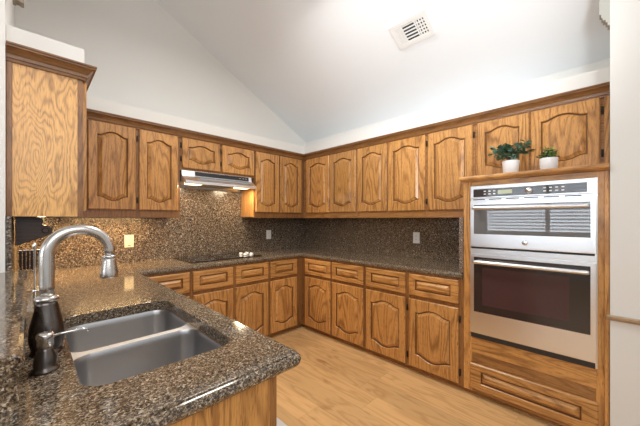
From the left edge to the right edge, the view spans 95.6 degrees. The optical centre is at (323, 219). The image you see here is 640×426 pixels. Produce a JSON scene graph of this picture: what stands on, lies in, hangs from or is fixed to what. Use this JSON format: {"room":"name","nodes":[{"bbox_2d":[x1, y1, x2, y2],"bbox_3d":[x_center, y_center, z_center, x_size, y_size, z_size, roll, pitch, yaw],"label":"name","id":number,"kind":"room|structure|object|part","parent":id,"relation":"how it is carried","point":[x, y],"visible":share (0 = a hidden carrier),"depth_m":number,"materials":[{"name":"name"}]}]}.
{"room":"kitchen","nodes":[
{"label":"kitchen","id":0,"kind":"room"},
{"bbox_2d":[0,0,13,272],"bbox_3d":[-2.072,-0.814,1.742,1.204,4.282,0.260,0,0,45],"label":"wall","id":1,"kind":"structure","parent":0,"point":[6,6],"depth_m":1.41,"materials":[{"name":"white paint"}]},
{"bbox_2d":[5,216,17,271],"bbox_3d":[-1.968,0.199,1.837,1.178,0.426,0.019,0,0,45],"label":"backsplash","id":2,"kind":"structure","parent":1,"relation":"attached to","point":[11,251],"depth_m":1.43,"materials":[{"name":"brown stone"}]},
{"bbox_2d":[12,0,23,7],"bbox_3d":[-1.543,-1.588,1.464,0.050,1.006,0.040,0,0,45],"label":"trim","id":3,"kind":"structure","parent":1,"relation":"attached to","point":[20,3],"depth_m":1.46,"materials":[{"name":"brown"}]},
{"bbox_2d":[6,60,86,216],"bbox_3d":[-1.885,-0.419,1.964,1.160,0.809,0.316,0,0,45],"label":"upper cabinet","id":4,"kind":"object","parent":1,"relation":"attached to","point":[46,112],"visible":0.98,"depth_m":1.55,"materials":[{"name":"brown wood"}]},
{"bbox_3d":[-1.577,-0.419,1.453,0.005,0.809,0.020,0,0,45],"label":"scribe moulding","id":5,"kind":"part","parent":4,"relation":"part of","materials":[{"name":"brown wood"}]},
{"bbox_2d":[15,217,52,245],"bbox_3d":[-1.702,0.066,1.704,0.238,0.159,0.150,0,0,45],"label":"towel holder","id":6,"kind":"object","parent":4,"relation":"attached to","point":[27,229],"visible":1,"depth_m":1.61,"materials":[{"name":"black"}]},
{"bbox_3d":[-1.682,-0.419,1.942,0.827,0.809,0.024,0,0,45],"label":"frame","id":7,"kind":"part","parent":4,"relation":"part of","materials":[{"name":"brown wood"}]},
{"bbox_3d":[-1.523,-0.422,1.816,0.365,0.748,0.019,0,0,45],"label":"door","id":8,"kind":"part","parent":4,"relation":"part of","materials":[{"name":"brown wood"}]},
{"bbox_2d":[6,40,609,160],"bbox_3d":[-0.165,-0.831,1.950,2.975,0.079,2.711,0,0,45],"label":"crown molding","id":9,"kind":"structure","parent":4,"relation":"attached to","point":[17,53],"depth_m":2.35,"materials":[{"name":"brown wood"}]},
{"bbox_2d":[14,0,305,217],"bbox_3d":[-2.594,-0.825,2.158,0.120,4.302,6.720,0,0,45],"label":"wall","id":10,"kind":"structure","parent":0,"point":[143,57],"depth_m":2.92,"materials":[{"name":"white paint"}]},
{"bbox_2d":[83,119,179,217],"bbox_3d":[-1.791,-0.419,2.639,0.344,0.809,0.801,0,0,45],"label":"upper cabinet","id":11,"kind":"object","parent":10,"relation":"attached to","point":[132,172],"visible":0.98,"depth_m":2.52,"materials":[{"name":"brown wood"}]},
{"bbox_3d":[-1.769,-0.439,2.430,0.019,0.715,0.330,0,0,45],"label":"door","id":12,"kind":"part","parent":11,"relation":"part of","materials":[{"name":"brown wood"}]},
{"bbox_3d":[-1.522,-0.439,2.682,0.019,0.715,0.324,0,0,45],"label":"door","id":13,"kind":"part","parent":11,"relation":"part of","materials":[{"name":"brown wood"}]},
{"bbox_2d":[18,217,305,268],"bbox_3d":[-1.343,0.199,3.325,0.020,0.426,3.018,0,0,45],"label":"backsplash","id":14,"kind":"structure","parent":10,"relation":"attached to","point":[154,238],"depth_m":3.03,"materials":[{"name":"brown stone"}]},
{"bbox_2d":[125,235,133,247],"bbox_3d":[-1.864,0.211,2.775,0.010,0.120,0.074,0,0,45],"label":"wall outlet","id":15,"kind":"object","parent":14,"relation":"attached to","point":[129,239],"visible":1,"depth_m":2.77,"materials":[{"name":"beige plastic"}]},
{"bbox_2d":[266,230,270,238],"bbox_3d":[-0.744,0.209,3.912,0.009,0.120,0.074,0,0,45],"label":"wall outlet","id":16,"kind":"object","parent":14,"relation":"attached to","point":[268,232],"visible":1,"depth_m":3.91,"materials":[{"name":"white plastic"}]},
{"bbox_2d":[180,188,240,217],"bbox_3d":[-1.333,-0.174,3.335,0.020,0.319,0.828,0,0,45],"label":"backsplash","id":17,"kind":"structure","parent":10,"relation":"attached to","point":[194,203],"depth_m":3.34,"materials":[{"name":"brown stone"}]},
{"bbox_2d":[180,137,253,178],"bbox_3d":[-1.218,-0.651,3.221,0.344,0.345,0.828,0,0,45],"label":"upper cabinet","id":18,"kind":"object","parent":10,"relation":"attached to","point":[195,155],"visible":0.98,"depth_m":3.05,"materials":[{"name":"brown wood"}]},
{"bbox_3d":[-1.246,-0.649,2.962,0.019,0.294,0.386,0,0,45],"label":"door","id":19,"kind":"part","parent":18,"relation":"part of","materials":[{"name":"brown wood"}]},
{"bbox_2d":[180,170,256,191],"bbox_3d":[-1.186,-0.407,3.154,0.442,0.139,0.765,0,0,45],"label":"range hood","id":20,"kind":"object","parent":18,"relation":"attached to","point":[188,179],"visible":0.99,"depth_m":3.05,"materials":[{"name":"silver metal"}]},
{"bbox_3d":[-0.956,-0.649,3.255,0.019,0.294,0.389,0,0,45],"label":"door","id":21,"kind":"part","parent":18,"relation":"part of","materials":[{"name":"brown wood"}]},
{"bbox_2d":[240,152,303,217],"bbox_3d":[-0.654,-0.419,3.793,0.344,0.809,0.774,0,0,45],"label":"upper cabinet","id":22,"kind":"object","parent":10,"relation":"attached to","point":[278,181],"visible":0.96,"depth_m":3.61,"materials":[{"name":"brown wood"}]},
{"bbox_3d":[-0.684,-0.439,3.531,0.019,0.715,0.334,0,0,45],"label":"door","id":23,"kind":"part","parent":22,"relation":"part of","materials":[{"name":"brown wood"}]},
{"bbox_3d":[-0.429,-0.439,3.790,0.019,0.715,0.350,0,0,45],"label":"door","id":24,"kind":"part","parent":22,"relation":"part of","materials":[{"name":"brown wood"}]},
{"bbox_2d":[6,24,609,153],"bbox_3d":[-0.167,-0.928,2.181,3.301,0.114,3.039,0,0,45],"label":"soffit","id":25,"kind":"structure","parent":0,"point":[13,34],"depth_m":2.45,"materials":[{"name":"white paint"}]},
{"bbox_2d":[156,0,609,141],"bbox_3d":[-0.340,-2.083,-0.114,6.520,1.985,6.850,0,0,45],"label":"ceiling","id":26,"kind":"structure","parent":0,"point":[325,68],"depth_m":2.67,"materials":[{"name":"white paint"}]},
{"bbox_2d":[388,9,435,49],"bbox_3d":[0.722,-1.550,2.388,0.318,0.109,0.198,0,0,45],"label":"ceiling vent","id":27,"kind":"object","parent":26,"relation":"in","point":[417,27],"visible":1,"depth_m":2.38,"materials":[{"name":"white metal"}]},
{"bbox_2d":[270,324,553,425],"bbox_3d":[-0.350,1.352,-0.104,6.550,0.050,6.850,0,0,45],"label":"floor","id":28,"kind":"structure","parent":0,"point":[335,382],"depth_m":2.19,"materials":[{"name":"brown wood"}]},
{"bbox_2d":[146,270,190,298],"bbox_3d":[-1.570,0.893,2.648,0.648,0.868,0.458,0,0,45],"label":"base cabinet","id":29,"kind":"object","parent":28,"relation":"on","point":[180,282],"visible":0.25,"depth_m":2.50,"materials":[{"name":"brown wood"}]},
{"bbox_2d":[168,310,276,425],"bbox_3d":[-1.034,0.893,1.341,1.955,0.868,0.611,0,0,45],"label":"base cabinet","id":30,"kind":"object","parent":28,"relation":"on","point":[256,405],"visible":0.09,"depth_m":0.79,"materials":[{"name":"brown wood"}]},
{"bbox_3d":[-0.852,0.868,1.542,1.933,0.818,0.020,0,0,45],"label":"frame","id":31,"kind":"part","parent":30,"relation":"part of","materials":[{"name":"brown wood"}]},
{"bbox_3d":[-0.354,0.892,0.653,0.018,0.867,0.586,0,0,45],"label":"panel","id":32,"kind":"part","parent":30,"relation":"part of","materials":[{"name":"brown wood"}]},
{"bbox_2d":[191,261,268,335],"bbox_3d":[-1.115,0.893,3.110,0.648,0.868,0.835,0,0,45],"label":"base cabinet","id":33,"kind":"object","parent":28,"relation":"on","point":[239,292],"visible":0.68,"depth_m":2.91,"materials":[{"name":"brown wood"}]},
{"bbox_3d":[-1.039,0.564,2.742,0.023,0.181,0.389,0,0,45],"label":"drawer","id":34,"kind":"part","parent":33,"relation":"part of","materials":[{"name":"brown wood"}]},
{"bbox_3d":[-1.040,0.977,2.743,0.019,0.580,0.389,0,0,45],"label":"door","id":35,"kind":"part","parent":33,"relation":"part of","materials":[{"name":"brown wood"}]},
{"bbox_3d":[-0.745,0.564,3.039,0.023,0.181,0.387,0,0,45],"label":"drawer","id":36,"kind":"part","parent":33,"relation":"part of","materials":[{"name":"brown wood"}]},
{"bbox_3d":[-0.747,0.977,3.041,0.019,0.580,0.387,0,0,45],"label":"door","id":37,"kind":"part","parent":33,"relation":"part of","materials":[{"name":"brown wood"}]},
{"bbox_2d":[277,418,286,425],"bbox_3d":[-0.285,1.322,1.728,0.330,0.008,0.250,0,0,45],"label":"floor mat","id":38,"kind":"object","parent":28,"relation":"on","point":[279,422],"visible":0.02,"depth_m":1.87,"materials":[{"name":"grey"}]},
{"bbox_2d":[267,325,299,337],"bbox_3d":[-0.914,1.318,2.949,0.016,0.018,1.765,0,0,45],"label":"baseboard","id":39,"kind":"structure","parent":28,"relation":"on","point":[272,335],"depth_m":3.38,"materials":[{"name":"brown wood"}]},
{"bbox_2d":[269,257,301,334],"bbox_3d":[-0.652,0.893,3.578,0.648,0.868,0.478,0,0,45],"label":"base cabinet","id":40,"kind":"object","parent":28,"relation":"on","point":[285,275],"visible":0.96,"depth_m":3.34,"materials":[{"name":"brown wood"}]},
{"bbox_3d":[-0.455,0.564,3.333,0.023,0.181,0.379,0,0,45],"label":"drawer","id":41,"kind":"part","parent":40,"relation":"part of","materials":[{"name":"brown wood"}]},
{"bbox_3d":[-0.457,0.977,3.335,0.019,0.580,0.379,0,0,45],"label":"door","id":42,"kind":"part","parent":40,"relation":"part of","materials":[{"name":"brown wood"}]},
{"bbox_2d":[302,257,302,323],"bbox_3d":[-0.263,0.870,3.602,0.122,0.823,0.101,0,0,45],"label":"post","id":43,"kind":"object","parent":40,"relation":"attached to","point":[302,257],"visible":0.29,"depth_m":3.53,"materials":[{"name":"brown wood"}]},
{"bbox_2d":[303,257,364,348],"bbox_3d":[0.288,0.893,3.410,0.928,0.868,0.648,0,0,45],"label":"base cabinet","id":44,"kind":"object","parent":28,"relation":"on","point":[333,291],"visible":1,"depth_m":3.12,"materials":[{"name":"brown wood"}]},
{"bbox_3d":[-0.079,0.564,3.333,0.416,0.181,0.023,0,0,45],"label":"drawer","id":45,"kind":"part","parent":44,"relation":"part of","materials":[{"name":"brown wood"}]},
{"bbox_3d":[-0.077,0.977,3.335,0.416,0.580,0.019,0,0,45],"label":"door","id":46,"kind":"part","parent":44,"relation":"part of","materials":[{"name":"brown wood"}]},
{"bbox_3d":[0.238,0.564,3.021,0.421,0.181,0.023,0,0,45],"label":"drawer","id":47,"kind":"part","parent":44,"relation":"part of","materials":[{"name":"brown wood"}]},
{"bbox_3d":[0.239,0.977,3.023,0.421,0.580,0.019,0,0,45],"label":"door","id":48,"kind":"part","parent":44,"relation":"part of","materials":[{"name":"brown wood"}]},
{"bbox_2d":[365,265,463,386],"bbox_3d":[0.949,0.893,2.758,0.924,0.868,0.648,0,0,45],"label":"base cabinet","id":49,"kind":"object","parent":28,"relation":"on","point":[415,320],"visible":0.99,"depth_m":2.46,"materials":[{"name":"brown wood"}]},
{"bbox_2d":[19,246,463,425],"bbox_3d":[-0.409,0.435,2.420,2.621,0.045,3.037,0,0,45],"label":"countertop","id":50,"kind":"structure","parent":49,"relation":"on","point":[167,395],"depth_m":0.88,"materials":[{"name":"brown stone"}]},
{"bbox_2d":[17,267,38,290],"bbox_3d":[-1.700,0.350,1.697,0.070,0.124,0.130,0,0,45],"label":"knife block","id":51,"kind":"object","parent":50,"relation":"on","point":[29,271],"visible":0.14,"depth_m":1.67,"materials":[{"name":"brown wood"}]},
{"bbox_2d":[19,250,21,269],"bbox_3d":[-1.737,0.289,1.659,0.028,0.222,0.011,0,0,45],"label":"kitchen knife","id":52,"kind":"object","parent":51,"relation":"in","point":[20,251],"visible":0.97,"depth_m":1.65,"materials":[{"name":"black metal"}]},
{"bbox_2d":[23,250,25,269],"bbox_3d":[-1.726,0.289,1.670,0.028,0.222,0.011,0,0,45],"label":"kitchen knife","id":53,"kind":"object","parent":51,"relation":"in","point":[24,251],"visible":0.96,"depth_m":1.66,"materials":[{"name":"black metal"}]},
{"bbox_2d":[27,250,28,268],"bbox_3d":[-1.715,0.289,1.681,0.028,0.222,0.011,0,0,45],"label":"kitchen knife","id":54,"kind":"object","parent":51,"relation":"in","point":[27,250],"visible":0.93,"depth_m":1.67,"materials":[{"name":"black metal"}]},
{"bbox_2d":[30,249,32,268],"bbox_3d":[-1.705,0.289,1.692,0.028,0.222,0.011,0,0,45],"label":"kitchen knife","id":55,"kind":"object","parent":51,"relation":"in","point":[31,250],"visible":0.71,"depth_m":1.68,"materials":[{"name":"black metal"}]},
{"bbox_2d":[26,242,38,335],"bbox_3d":[-1.031,0.248,1.050,0.046,0.328,0.070,0,0,45],"label":"towel stand","id":56,"kind":"object","parent":50,"relation":"on","point":[34,245],"visible":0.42,"depth_m":1.04,"materials":[{"name":"silver metal"}]},
{"bbox_2d":[29,328,88,375],"bbox_3d":[-0.738,0.361,0.813,0.062,0.102,0.126,0,0,45],"label":"soap dispenser","id":57,"kind":"object","parent":50,"relation":"on","point":[45,358],"visible":1,"depth_m":0.78,"materials":[{"name":"silver metal"}]},
{"bbox_2d":[27,224,117,356],"bbox_3d":[-0.814,0.215,0.955,0.085,0.394,0.227,0,0,45],"label":"kitchen faucet","id":58,"kind":"object","parent":50,"relation":"on","point":[47,316],"visible":0.91,"depth_m":0.90,"materials":[{"name":"silver metal"}]},
{"bbox_3d":[-0.809,0.130,0.960,0.037,0.225,0.194,0,0,45],"label":"spout","id":59,"kind":"part","parent":58,"relation":"part of","materials":[{"name":"silver metal"}]},
{"bbox_2d":[65,310,221,385],"bbox_3d":[-0.695,0.543,1.092,0.776,0.168,0.440,0,0,45],"label":"sink","id":60,"kind":"object","parent":50,"relation":"in","point":[112,350],"visible":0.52,"depth_m":1.17,"materials":[{"name":"grey metal"}]},
{"bbox_3d":[-0.840,0.543,1.234,0.337,0.167,0.406,0,0,45],"label":"bowl","id":61,"kind":"part","parent":60,"relation":"part of","materials":[{"name":"silver metal"}]},
{"bbox_2d":[174,251,261,262],"bbox_3d":[-1.135,0.394,3.138,0.490,0.036,0.765,0,0,45],"label":"cooktop","id":62,"kind":"object","parent":50,"relation":"in","point":[234,255],"visible":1,"depth_m":3.05,"materials":[{"name":"black glass"}]},
{"bbox_3d":[0.565,0.564,2.699,0.424,0.181,0.023,0,0,45],"label":"drawer","id":63,"kind":"part","parent":49,"relation":"part of","materials":[{"name":"brown wood"}]},
{"bbox_3d":[0.566,0.977,2.700,0.424,0.580,0.019,0,0,45],"label":"door","id":64,"kind":"part","parent":49,"relation":"part of","materials":[{"name":"brown wood"}]},
{"bbox_2d":[303,325,562,425],"bbox_3d":[0.703,1.318,2.642,2.705,0.018,0.016,0,0,45],"label":"baseboard","id":65,"kind":"structure","parent":49,"relation":"attached to","point":[371,352],"depth_m":2.32,"materials":[{"name":"brown wood"}]},
{"bbox_3d":[0.888,0.564,2.380,0.416,0.181,0.023,0,0,45],"label":"drawer","id":66,"kind":"part","parent":49,"relation":"part of","materials":[{"name":"brown wood"}]},
{"bbox_3d":[0.889,0.977,2.381,0.416,0.580,0.019,0,0,45],"label":"door","id":67,"kind":"part","parent":49,"relation":"part of","materials":[{"name":"brown wood"}]},
{"bbox_2d":[459,163,609,425],"bbox_3d":[1.549,0.505,2.148,0.810,1.644,0.676,0,0,45],"label":"tall cabinet","id":68,"kind":"object","parent":28,"relation":"on","point":[561,392],"visible":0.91,"depth_m":1.84,"materials":[{"name":"brown wood"}]},
{"bbox_2d":[488,139,534,172],"bbox_3d":[1.341,-0.437,2.082,0.296,0.238,0.155,0,0,35],"label":"potted plant","id":69,"kind":"object","parent":68,"relation":"on","point":[505,151],"visible":0.98,"depth_m":2.06,"materials":[{"name":"green plant"}]},
{"bbox_3d":[1.340,-0.367,2.078,0.108,0.098,0.108,0,0,45],"label":"pot","id":70,"kind":"part","parent":69,"relation":"part of","materials":[{"name":"white ceramic"}]},
{"bbox_3d":[1.362,1.272,1.944,0.678,0.030,0.020,0,0,45],"label":"rail","id":71,"kind":"part","parent":68,"relation":"part of","materials":[{"name":"brown wood"}]},
{"bbox_2d":[470,177,597,368],"bbox_3d":[1.519,0.316,2.104,0.692,1.118,0.660,0,0,45],"label":"wall oven","id":72,"kind":"object","parent":68,"relation":"in","point":[534,245],"visible":1,"depth_m":1.87,"materials":[{"name":"grey metal"}]},
{"bbox_3d":[1.340,-0.188,1.895,0.042,0.042,0.017,0,0,45],"label":"knob","id":73,"kind":"part","parent":72,"relation":"part of","materials":[{"name":"silver metal"}]},
{"bbox_3d":[1.326,-0.189,1.922,0.622,0.058,0.001,0,0,45],"label":"control glass","id":74,"kind":"part","parent":72,"relation":"part of","materials":[{"name":"grey glass"}]},
{"bbox_3d":[1.296,0.309,1.878,0.626,0.025,0.025,0,0,45],"label":"handle","id":75,"kind":"part","parent":72,"relation":"part of","materials":[{"name":"silver metal"}]},
{"bbox_3d":[1.296,-0.078,1.878,0.626,0.025,0.025,0,0,45],"label":"handle","id":76,"kind":"part","parent":72,"relation":"part of","materials":[{"name":"silver metal"}]},
{"bbox_3d":[1.341,0.233,1.924,0.688,0.031,0.018,0,0,45],"label":"rail","id":77,"kind":"part","parent":72,"relation":"part of","materials":[{"name":"silver metal"}]},
{"bbox_3d":[1.339,0.545,1.921,0.686,0.580,0.026,0,0,45],"label":"door","id":78,"kind":"part","parent":72,"relation":"part of","materials":[{"name":"silver metal"}]},
{"bbox_3d":[1.339,0.036,1.921,0.686,0.334,0.026,0,0,45],"label":"door","id":79,"kind":"part","parent":72,"relation":"part of","materials":[{"name":"silver metal"}]},
{"bbox_3d":[1.341,-0.196,1.923,0.686,0.090,0.020,0,0,45],"label":"control panel","id":80,"kind":"part","parent":72,"relation":"part of","materials":[{"name":"silver metal"}]},
{"bbox_3d":[1.362,-0.257,1.944,0.678,0.047,0.020,0,0,45],"label":"rail","id":81,"kind":"part","parent":68,"relation":"part of","materials":[{"name":"brown wood"}]},
{"bbox_3d":[1.362,1.031,1.944,0.678,0.079,0.020,0,0,45],"label":"rail","id":82,"kind":"part","parent":68,"relation":"part of","materials":[{"name":"brown wood"}]},
{"bbox_3d":[1.345,1.165,1.928,0.700,0.188,0.024,0,0,45],"label":"drawer","id":83,"kind":"part","parent":68,"relation":"part of","materials":[{"name":"brown wood"}]},
{"bbox_2d":[536,146,559,168],"bbox_3d":[1.488,-0.402,1.931,0.127,0.168,0.110,0,0,45],"label":"potted plant","id":84,"kind":"object","parent":68,"relation":"on","point":[549,160],"visible":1,"depth_m":1.90,"materials":[{"name":"green plant"}]},
{"bbox_3d":[1.494,-0.361,1.926,0.102,0.086,0.102,0,0,45],"label":"pot","id":85,"kind":"part","parent":84,"relation":"part of","materials":[{"name":"white ceramic"}]},
{"bbox_3d":[1.624,0.503,1.662,0.020,1.567,0.012,0,0,45],"label":"scribe moulding","id":86,"kind":"part","parent":68,"relation":"part of","materials":[{"name":"brown wood"}]},
{"bbox_2d":[306,58,609,217],"bbox_3d":[0.945,0.069,3.303,3.310,2.515,0.120,0,0,45],"label":"wall","id":87,"kind":"structure","parent":0,"point":[603,63],"depth_m":2.69,"materials":[{"name":"white paint"}]},
{"bbox_2d":[304,150,356,217],"bbox_3d":[0.161,-0.419,3.749,0.916,0.809,0.344,0,0,45],"label":"upper cabinet","id":88,"kind":"object","parent":87,"relation":"attached to","point":[330,182],"visible":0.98,"depth_m":3.57,"materials":[{"name":"brown wood"}]},
{"bbox_3d":[-0.083,-0.439,3.761,0.420,0.715,0.019,0,0,45],"label":"door","id":89,"kind":"part","parent":88,"relation":"part of","materials":[{"name":"brown wood"}]},
{"bbox_3d":[0.220,-0.439,3.462,0.404,0.715,0.019,0,0,45],"label":"door","id":90,"kind":"part","parent":88,"relation":"part of","materials":[{"name":"brown wood"}]},
{"bbox_2d":[306,218,458,260],"bbox_3d":[0.598,0.199,3.546,2.473,0.426,0.020,0,0,45],"label":"backsplash","id":91,"kind":"structure","parent":87,"relation":"attached to","point":[439,237],"depth_m":3.36,"materials":[{"name":"brown stone"}]},
{"bbox_2d":[413,232,419,242],"bbox_3d":[0.998,0.202,3.131,0.074,0.120,0.009,0,0,45],"label":"wall outlet","id":92,"kind":"object","parent":91,"relation":"attached to","point":[416,235],"visible":1,"depth_m":3.13,"materials":[{"name":"white plastic"}]},
{"bbox_2d":[357,135,426,217],"bbox_3d":[0.786,-0.419,3.132,0.836,0.809,0.344,0,0,45],"label":"upper cabinet","id":93,"kind":"object","parent":87,"relation":"attached to","point":[392,176],"visible":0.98,"depth_m":2.97,"materials":[{"name":"brown wood"}]},
{"bbox_3d":[0.520,-0.439,3.166,0.385,0.715,0.019,0,0,45],"label":"door","id":94,"kind":"part","parent":93,"relation":"part of","materials":[{"name":"brown wood"}]},
{"bbox_3d":[0.814,-0.439,2.877,0.400,0.715,0.019,0,0,45],"label":"door","id":95,"kind":"part","parent":93,"relation":"part of","materials":[{"name":"brown wood"}]},
{"bbox_2d":[427,125,474,217],"bbox_3d":[1.230,-0.419,2.695,0.420,0.809,0.344,0,0,45],"label":"upper cabinet","id":96,"kind":"object","parent":87,"relation":"attached to","point":[451,152],"visible":0.8,"depth_m":2.58,"materials":[{"name":"brown wood"}]},
{"bbox_2d":[459,217,463,272],"bbox_3d":[1.267,0.199,2.442,0.028,0.426,0.610,0,0,45],"label":"backsplash","id":97,"kind":"structure","parent":87,"relation":"attached to","point":[461,219],"depth_m":2.22,"materials":[{"name":"brown stone"}]},
{"bbox_2d":[475,96,609,175],"bbox_3d":[1.667,-0.571,2.263,0.803,0.505,0.344,0,0,45],"label":"upper cabinet","id":98,"kind":"object","parent":87,"relation":"attached to","point":[579,131],"visible":0.7,"depth_m":2.05,"materials":[{"name":"brown wood"}]},
{"bbox_3d":[1.407,-0.571,2.292,0.356,0.451,0.019,0,0,45],"label":"door","id":99,"kind":"part","parent":98,"relation":"part of","materials":[{"name":"brown wood"}]},
{"bbox_3d":[1.675,-0.571,2.027,0.374,0.451,0.019,0,0,45],"label":"door","id":100,"kind":"part","parent":98,"relation":"part of","materials":[{"name":"brown wood"}]},
{"bbox_3d":[1.833,-0.571,1.877,0.024,0.505,0.011,0,0,45],"label":"scribe moulding","id":101,"kind":"part","parent":98,"relation":"part of","materials":[{"name":"brown wood"}]},
{"bbox_2d":[610,0,639,425],"bbox_3d":[2.990,-0.101,0.826,3.097,2.854,0.775,0,0,45],"label":"wall","id":102,"kind":"structure","parent":0,"point":[624,14],"depth_m":1.60,"materials":[{"name":"white paint"}]},
{"bbox_2d":[599,0,609,29],"bbox_3d":[1.621,-1.303,1.674,0.044,0.409,0.060,0,0,45],"label":"trim","id":103,"kind":"structure","parent":102,"relation":"attached to","point":[604,5],"depth_m":1.65,"materials":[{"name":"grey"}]},
{"bbox_2d":[607,314,639,324],"bbox_3d":[2.705,0.555,0.545,3.110,0.030,0.026,0,0,45],"label":"trim","id":104,"kind":"structure","parent":102,"relation":"attached to","point":[609,317],"depth_m":1.58,"materials":[{"name":"brown wood"}]},
{"bbox_3d":[-1.175,0.811,0.892,1.265,1.031,0.310,0,0,45],"label":"wall","id":105,"kind":"structure","parent":0,"visible":0},
{"bbox_2d":[0,271,27,425],"bbox_3d":[-1.166,0.336,0.882,1.291,0.152,0.368,0,0,45],"label":"raised bar","id":106,"kind":"object","parent":105,"relation":"on","point":[13,285],"visible":1,"depth_m":0.63,"materials":[{"name":"brown stone"}]}
]}

